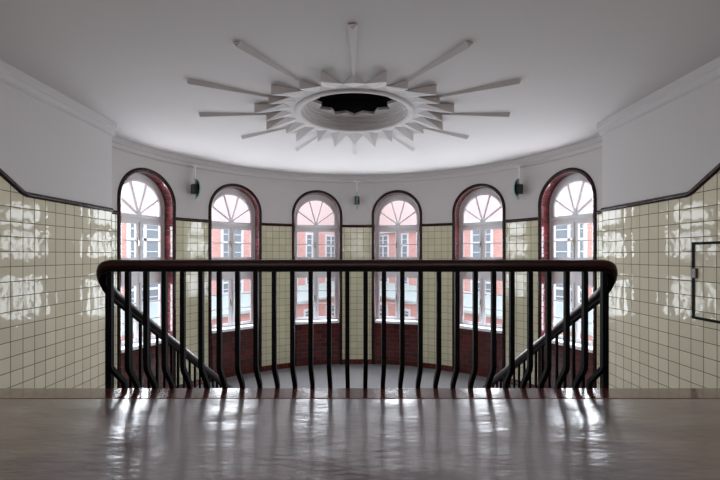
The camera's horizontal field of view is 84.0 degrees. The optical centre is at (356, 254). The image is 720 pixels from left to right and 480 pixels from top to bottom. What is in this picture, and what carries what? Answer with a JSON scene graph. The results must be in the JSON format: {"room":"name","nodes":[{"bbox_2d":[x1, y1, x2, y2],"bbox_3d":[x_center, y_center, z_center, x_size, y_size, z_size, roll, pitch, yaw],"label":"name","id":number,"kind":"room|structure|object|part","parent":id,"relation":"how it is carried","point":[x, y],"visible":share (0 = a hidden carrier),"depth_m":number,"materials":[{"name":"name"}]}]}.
{"room":"stairwell landing","nodes":[
{"label":"stairwell landing","id":0,"kind":"room"},
{"bbox_2d":[0,81,111,207],"bbox_3d":[-4.332,-1.478,1.899,0.465,1.454,10.997,0,0,0],"label":"wall","id":1,"kind":"structure","parent":0,"point":[45,149],"depth_m":5.39,"materials":[{"name":"white paint"}]},
{"bbox_2d":[0,176,111,387],"bbox_3d":[-4.332,0.636,1.899,0.465,4.775,10.997,0,0,0],"label":"wall tiles","id":2,"kind":"structure","parent":1,"relation":"attached to","point":[52,299],"depth_m":5.37,"materials":[{"name":"beige tile"}]},
{"bbox_2d":[0,168,113,211],"bbox_3d":[-4.085,-1.251,1.545,0.030,1.070,10.290,0,0,0],"label":"trim","id":3,"kind":"structure","parent":1,"relation":"attached to","point":[3,174],"depth_m":5.27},
{"bbox_2d":[0,60,116,135],"bbox_3d":[-4.062,-2.102,1.555,0.075,0.207,10.310,0,0,0],"label":"crown molding","id":4,"kind":"structure","parent":1,"relation":"attached to","point":[10,75],"depth_m":5.31,"materials":[{"name":"paint"}]},
{"bbox_2d":[117,168,175,387],"bbox_3d":[-4.278,0.621,8.199,0.077,4.806,1.388,0,0,23],"label":"trim","id":5,"kind":"structure","parent":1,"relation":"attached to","point":[129,173],"depth_m":8.05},
{"bbox_2d":[121,172,171,387],"bbox_3d":[-4.423,0.664,8.259,0.320,4.720,1.290,0,0,23],"label":"wall","id":6,"kind":"structure","parent":0,"point":[164,190],"depth_m":8.72,"materials":[{"name":"tile"}]},
{"bbox_2d":[121,173,163,352],"bbox_3d":[-4.443,0.091,8.268,0.375,3.654,1.370,0,0,23],"label":"window","id":7,"kind":"structure","parent":6,"relation":"in","point":[137,218],"depth_m":8.34,"materials":[{"name":"paint"}]},
{"bbox_3d":[-4.402,1.844,8.250,0.285,0.070,1.200,0,0,23],"label":"sill","id":8,"kind":"part","parent":7,"relation":"part of","materials":[{"name":"paint"}]},
{"bbox_2d":[212,187,258,377],"bbox_3d":[-3.109,0.664,10.067,1.290,4.720,0.320,0,0,-41],"label":"wall","id":9,"kind":"structure","parent":0,"point":[228,338],"depth_m":10.13,"materials":[{"name":"tile"}]},
{"bbox_2d":[176,379,202,387],"bbox_3d":[-3.762,2.957,9.161,0.033,0.135,0.818,0,0,36],"label":"baseboard","id":10,"kind":"structure","parent":9,"relation":"attached to","point":[197,381],"depth_m":9.24,"materials":[{"name":"red tile"}]},
{"bbox_2d":[176,217,208,222],"bbox_3d":[-3.760,-0.801,9.158,0.040,0.075,0.818,0,0,36],"label":"trim","id":11,"kind":"structure","parent":9,"relation":"attached to","point":[177,218],"depth_m":9.15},
{"bbox_2d":[212,188,254,333],"bbox_3d":[-3.123,0.091,10.084,1.370,3.654,0.375,0,0,-41],"label":"window","id":12,"kind":"structure","parent":9,"relation":"in","point":[231,226],"depth_m":10.17,"materials":[{"name":"paint"}]},
{"bbox_3d":[-3.094,1.844,10.050,1.200,0.070,0.285,0,0,-41],"label":"sill","id":13,"kind":"part","parent":12,"relation":"part of","materials":[{"name":"paint"}]},
{"bbox_2d":[208,183,261,381],"bbox_3d":[-3.007,0.621,9.948,1.388,4.806,0.077,0,0,-41],"label":"trim","id":14,"kind":"structure","parent":9,"relation":"attached to","point":[219,189],"depth_m":9.59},
{"bbox_2d":[295,193,338,366],"bbox_3d":[-1.117,0.664,11.082,1.290,4.720,0.320,0,0,-14],"label":"wall","id":15,"kind":"structure","parent":0,"point":[301,330],"depth_m":11.00,"materials":[{"name":"tile"}]},
{"bbox_2d":[262,363,289,371],"bbox_3d":[-2.111,2.957,10.571,0.818,0.135,0.033,0,0,-27],"label":"baseboard","id":16,"kind":"structure","parent":15,"relation":"attached to","point":[283,365],"depth_m":10.59,"materials":[{"name":"red tile"}]},
{"bbox_2d":[262,223,291,226],"bbox_3d":[-2.110,-0.801,10.568,0.818,0.075,0.040,0,0,-27],"label":"trim","id":17,"kind":"structure","parent":15,"relation":"attached to","point":[263,224],"depth_m":10.56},
{"bbox_2d":[295,194,338,324],"bbox_3d":[-1.123,0.091,11.104,1.370,3.654,0.375,0,0,-13],"label":"window","id":18,"kind":"structure","parent":15,"relation":"in","point":[315,228],"depth_m":11.19,"materials":[{"name":"paint"}]},
{"bbox_3d":[-1.112,1.844,11.060,1.200,0.070,0.285,0,0,-13],"label":"sill","id":19,"kind":"part","parent":18,"relation":"part of","materials":[{"name":"paint"}]},
{"bbox_2d":[292,190,341,364],"bbox_3d":[-1.081,0.621,10.929,1.388,4.806,0.077,0,0,-13],"label":"trim","id":20,"kind":"structure","parent":15,"relation":"attached to","point":[333,198],"depth_m":11.04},
{"bbox_2d":[342,359,371,363],"bbox_3d":[0.000,2.957,11.077,0.818,0.135,0.033,0,0,0],"label":"baseboard","id":21,"kind":"structure","parent":15,"relation":"attached to","point":[352,361],"depth_m":11.08,"materials":[{"name":"red tile"}]},
{"bbox_2d":[342,225,371,226],"bbox_3d":[0.000,-0.801,11.074,0.818,0.075,0.040,0,0,0],"label":"trim","id":22,"kind":"structure","parent":15,"relation":"attached to","point":[342,225],"depth_m":11.07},
{"bbox_2d":[193,364,517,387],"bbox_3d":[0.000,3.024,7.017,9.247,0.001,8.274,0,0,0],"label":"floor","id":23,"kind":"structure","parent":0,"point":[356,370],"depth_m":9.79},
{"bbox_2d":[112,148,601,224],"bbox_3d":[0.000,-1.503,9.246,9.130,1.404,3.697,0,0,0],"label":"wall","id":24,"kind":"structure","parent":0,"point":[277,198],"depth_m":9.71,"materials":[{"name":"white paint"}]},
{"bbox_2d":[190,165,200,198],"bbox_3d":[-3.639,-1.647,9.071,0.298,0.758,0.200,0,0,36],"label":"wall lamp","id":25,"kind":"object","parent":24,"relation":"attached to","point":[195,188],"visible":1,"depth_m":9.06,"materials":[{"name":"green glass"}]},
{"bbox_2d":[112,136,601,182],"bbox_3d":[0.000,-2.102,8.907,9.130,0.207,4.374,0,0,0],"label":"crown molding","id":26,"kind":"structure","parent":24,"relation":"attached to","point":[118,143],"depth_m":9.66,"materials":[{"name":"paint"}]},
{"bbox_2d":[353,181,360,204],"bbox_3d":[0.000,-1.647,10.925,0.200,0.758,0.298,0,0,0],"label":"wall lamp","id":27,"kind":"object","parent":24,"relation":"attached to","point":[356,198],"visible":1,"depth_m":10.92,"materials":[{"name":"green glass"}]},
{"bbox_2d":[513,165,523,198],"bbox_3d":[3.639,-1.647,9.071,0.298,0.758,0.200,0,0,-36],"label":"wall lamp","id":28,"kind":"object","parent":24,"relation":"attached to","point":[517,188],"visible":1,"depth_m":9.06,"materials":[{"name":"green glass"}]},
{"bbox_2d":[0,0,719,174],"bbox_3d":[0.000,-2.205,3.747,9.130,0.001,14.694,0,0,0],"label":"ceiling","id":29,"kind":"structure","parent":0,"point":[578,64],"depth_m":4.53,"materials":[{"name":"paint"}]},
{"bbox_2d":[187,24,519,154],"bbox_3d":[-0.040,-2.475,6.230,4.820,0.820,4.820,0,0,0],"label":"ceiling rose","id":30,"kind":"object","parent":29,"relation":"attached to","point":[353,111],"visible":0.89,"depth_m":6.22,"materials":[{"name":"paint"}]},
{"bbox_2d":[0,388,719,479],"bbox_3d":[0.000,1.113,-0.335,8.200,0.282,6.530,0,0,0],"label":"floor","id":31,"kind":"structure","parent":0,"point":[41,439],"depth_m":2.18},
{"bbox_2d":[96,260,617,387],"bbox_3d":[0.000,1.528,4.422,3.808,2.991,3.262,0,0,0],"label":"balustrade","id":32,"kind":"object","parent":31,"relation":"on","point":[105,270],"visible":0.78,"depth_m":2.81,"materials":[{"name":"black metal"}]},
{"bbox_3d":[-1.845,0.704,2.985,0.042,0.881,0.042,0,0,0],"label":"corner post","id":33,"kind":"part","parent":32,"relation":"part of","materials":[{"name":"black metal"}]},
{"bbox_3d":[1.845,0.704,2.985,0.042,0.881,0.042,0,0,0],"label":"corner post","id":34,"kind":"part","parent":32,"relation":"part of","materials":[{"name":"black metal"}]},
{"bbox_2d":[375,193,417,366],"bbox_3d":[1.117,0.664,11.082,1.290,4.720,0.320,0,0,14],"label":"wall","id":35,"kind":"structure","parent":0,"point":[392,330],"depth_m":11.01,"materials":[{"name":"tile"}]},
{"bbox_2d":[375,194,418,324],"bbox_3d":[1.123,0.091,11.104,1.370,3.654,0.375,0,0,13],"label":"window","id":36,"kind":"structure","parent":35,"relation":"in","point":[397,228],"depth_m":11.20,"materials":[{"name":"paint"}]},
{"bbox_3d":[1.112,1.844,11.060,1.200,0.070,0.285,0,0,13],"label":"sill","id":37,"kind":"part","parent":36,"relation":"part of","materials":[{"name":"paint"}]},
{"bbox_2d":[372,190,421,364],"bbox_3d":[1.081,0.621,10.929,1.388,4.806,0.077,0,0,13],"label":"trim","id":38,"kind":"structure","parent":35,"relation":"attached to","point":[380,198],"depth_m":11.04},
{"bbox_2d":[455,187,501,376],"bbox_3d":[3.109,0.664,10.067,1.290,4.720,0.320,0,0,41],"label":"wall","id":39,"kind":"structure","parent":0,"point":[484,338],"depth_m":10.13,"materials":[{"name":"tile"}]},
{"bbox_2d":[112,214,601,387],"bbox_3d":[0.000,1.111,9.246,9.130,3.825,3.697,0,0,0],"label":"tiles","id":40,"kind":"structure","parent":39,"relation":"attached to","point":[191,237],"depth_m":10.44,"materials":[{"name":"beige tile"}]},
{"bbox_2d":[422,223,451,226],"bbox_3d":[2.110,-0.801,10.568,0.818,0.075,0.040,0,0,27],"label":"trim","id":41,"kind":"structure","parent":39,"relation":"attached to","point":[432,224],"depth_m":10.56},
{"bbox_2d":[423,363,451,371],"bbox_3d":[2.111,2.957,10.571,0.818,0.135,0.033,0,0,27],"label":"baseboard","id":42,"kind":"structure","parent":39,"relation":"attached to","point":[425,365],"depth_m":10.59,"materials":[{"name":"red tile"}]},
{"bbox_2d":[452,183,505,381],"bbox_3d":[3.007,0.621,9.948,1.388,4.806,0.077,0,0,41],"label":"trim","id":43,"kind":"structure","parent":39,"relation":"attached to","point":[494,189],"depth_m":9.52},
{"bbox_2d":[459,188,501,333],"bbox_3d":[3.123,0.091,10.084,1.370,3.654,0.375,0,0,41],"label":"window","id":44,"kind":"structure","parent":39,"relation":"in","point":[482,225],"depth_m":10.17,"materials":[{"name":"paint"}]},
{"bbox_3d":[3.094,1.844,10.050,1.200,0.070,0.285,0,0,40],"label":"sill","id":45,"kind":"part","parent":44,"relation":"part of","materials":[{"name":"paint"}]},
{"bbox_2d":[505,217,537,222],"bbox_3d":[3.760,-0.801,9.158,0.040,0.075,0.818,0,0,-36],"label":"trim","id":46,"kind":"structure","parent":39,"relation":"attached to","point":[533,218],"depth_m":9.15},
{"bbox_2d":[511,378,533,387],"bbox_3d":[3.762,2.957,9.161,0.033,0.135,0.818,0,0,-36],"label":"baseboard","id":47,"kind":"structure","parent":39,"relation":"attached to","point":[516,381],"depth_m":9.24,"materials":[{"name":"red tile"}]},
{"bbox_2d":[542,172,592,387],"bbox_3d":[4.423,0.664,8.259,0.320,4.720,1.290,0,0,-23],"label":"wall","id":48,"kind":"structure","parent":0,"point":[549,190],"depth_m":8.66,"materials":[{"name":"tile"}]},
{"bbox_2d":[550,173,592,352],"bbox_3d":[4.443,0.091,8.268,0.375,3.654,1.370,0,0,-23],"label":"window","id":49,"kind":"structure","parent":48,"relation":"in","point":[576,218],"depth_m":8.34,"materials":[{"name":"paint"}]},
{"bbox_3d":[4.402,1.844,8.250,0.285,0.070,1.200,0,0,-23],"label":"sill","id":50,"kind":"part","parent":49,"relation":"part of","materials":[{"name":"paint"}]},
{"bbox_2d":[602,78,719,207],"bbox_3d":[4.332,-1.478,1.899,0.465,1.454,10.997,0,0,0],"label":"wall","id":51,"kind":"structure","parent":0,"point":[670,148],"depth_m":5.33,"materials":[{"name":"white paint"}]},
{"bbox_2d":[538,168,596,387],"bbox_3d":[4.278,0.621,8.199,0.077,4.806,1.388,0,0,-23],"label":"trim","id":52,"kind":"structure","parent":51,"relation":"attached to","point":[584,173],"depth_m":8.03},
{"bbox_2d":[597,56,719,135],"bbox_3d":[4.062,-2.102,1.555,0.075,0.207,10.310,0,0,0],"label":"crown molding","id":53,"kind":"structure","parent":51,"relation":"attached to","point":[709,72],"depth_m":5.25,"materials":[{"name":"paint"}]},
{"bbox_2d":[600,163,719,211],"bbox_3d":[4.085,-1.251,1.545,0.030,1.070,10.290,0,0,0],"label":"trim","id":54,"kind":"structure","parent":51,"relation":"attached to","point":[716,168],"depth_m":5.20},
{"bbox_2d":[602,171,719,387],"bbox_3d":[4.332,0.636,1.899,0.465,4.775,10.997,0,0,0],"label":"wall tiles","id":55,"kind":"structure","parent":51,"relation":"attached to","point":[655,341],"depth_m":5.42,"materials":[{"name":"beige tile"}]},
{"bbox_2d":[691,241,719,323],"bbox_3d":[4.082,0.309,4.365,0.033,0.930,1.030,0,0,0],"label":"access hatch","id":56,"kind":"object","parent":55,"relation":"attached to","point":[705,270],"visible":1,"depth_m":4.68,"materials":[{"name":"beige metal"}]},
{"label":"outside","id":57,"kind":"structure","parent":0,"visible":0},
{"bbox_3d":[0.000,7.074,35.800,80.000,0.200,48.400,0,0,0],"label":"ground","id":58,"kind":"structure","parent":57,"visible":0},
{"bbox_2d":[121,181,333,340],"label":"arched windows","id":59,"kind":"structure","parent":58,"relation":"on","point":[149,232],"depth_m":19.86,"materials":[{"name":"clear glass"}]},
{"bbox_3d":[-8.554,1.424,16.106,0.012,1.050,1.400,0,0,28],"label":"pane","id":60,"kind":"part","parent":59,"relation":"part of","materials":[{"name":"clear glass"}]},
{"bbox_3d":[-8.554,-0.576,16.106,0.012,1.650,1.400,0,0,28],"label":"pane","id":61,"kind":"part","parent":59,"relation":"part of","materials":[{"name":"clear glass"}]},
{"bbox_3d":[-6.325,1.424,20.244,0.012,1.050,1.400,0,0,28],"label":"pane","id":62,"kind":"part","parent":59,"relation":"part of","materials":[{"name":"clear glass"}]},
{"bbox_3d":[-6.325,-0.576,20.244,0.012,1.650,1.400,0,0,28],"label":"pane","id":63,"kind":"part","parent":59,"relation":"part of","materials":[{"name":"clear glass"}]},
{"bbox_3d":[-2.982,-0.576,26.451,0.012,1.650,1.400,0,0,28],"label":"pane","id":64,"kind":"part","parent":59,"relation":"part of","materials":[{"name":"clear glass"}]},
{"bbox_3d":[-1.868,-0.576,28.520,0.012,1.650,1.400,0,0,28],"label":"pane","id":65,"kind":"part","parent":59,"relation":"part of","materials":[{"name":"clear glass"}]},
{"bbox_2d":[380,181,592,340],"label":"arched windows","id":66,"kind":"structure","parent":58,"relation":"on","point":[563,232],"depth_m":19.72,"materials":[{"name":"clear glass"}]},
{"bbox_3d":[1.868,-0.576,28.520,0.012,1.650,1.400,0,0,-28],"label":"pane","id":67,"kind":"part","parent":66,"relation":"part of","materials":[{"name":"clear glass"}]},
{"bbox_3d":[2.982,-0.576,26.451,0.012,1.650,1.400,0,0,-28],"label":"pane","id":68,"kind":"part","parent":66,"relation":"part of","materials":[{"name":"clear glass"}]},
{"bbox_3d":[6.325,-0.576,20.244,0.012,1.650,1.400,0,0,-28],"label":"pane","id":69,"kind":"part","parent":66,"relation":"part of","materials":[{"name":"clear glass"}]},
{"bbox_3d":[6.325,1.424,20.244,0.012,1.050,1.400,0,0,-28],"label":"pane","id":70,"kind":"part","parent":66,"relation":"part of","materials":[{"name":"clear glass"}]},
{"bbox_3d":[8.554,1.424,16.106,0.012,1.050,1.400,0,0,-28],"label":"pane","id":71,"kind":"part","parent":66,"relation":"part of","materials":[{"name":"clear glass"}]},
{"bbox_3d":[8.554,-0.576,16.106,0.012,1.650,1.400,0,0,-28],"label":"pane","id":72,"kind":"part","parent":66,"relation":"part of","materials":[{"name":"clear glass"}]}
]}

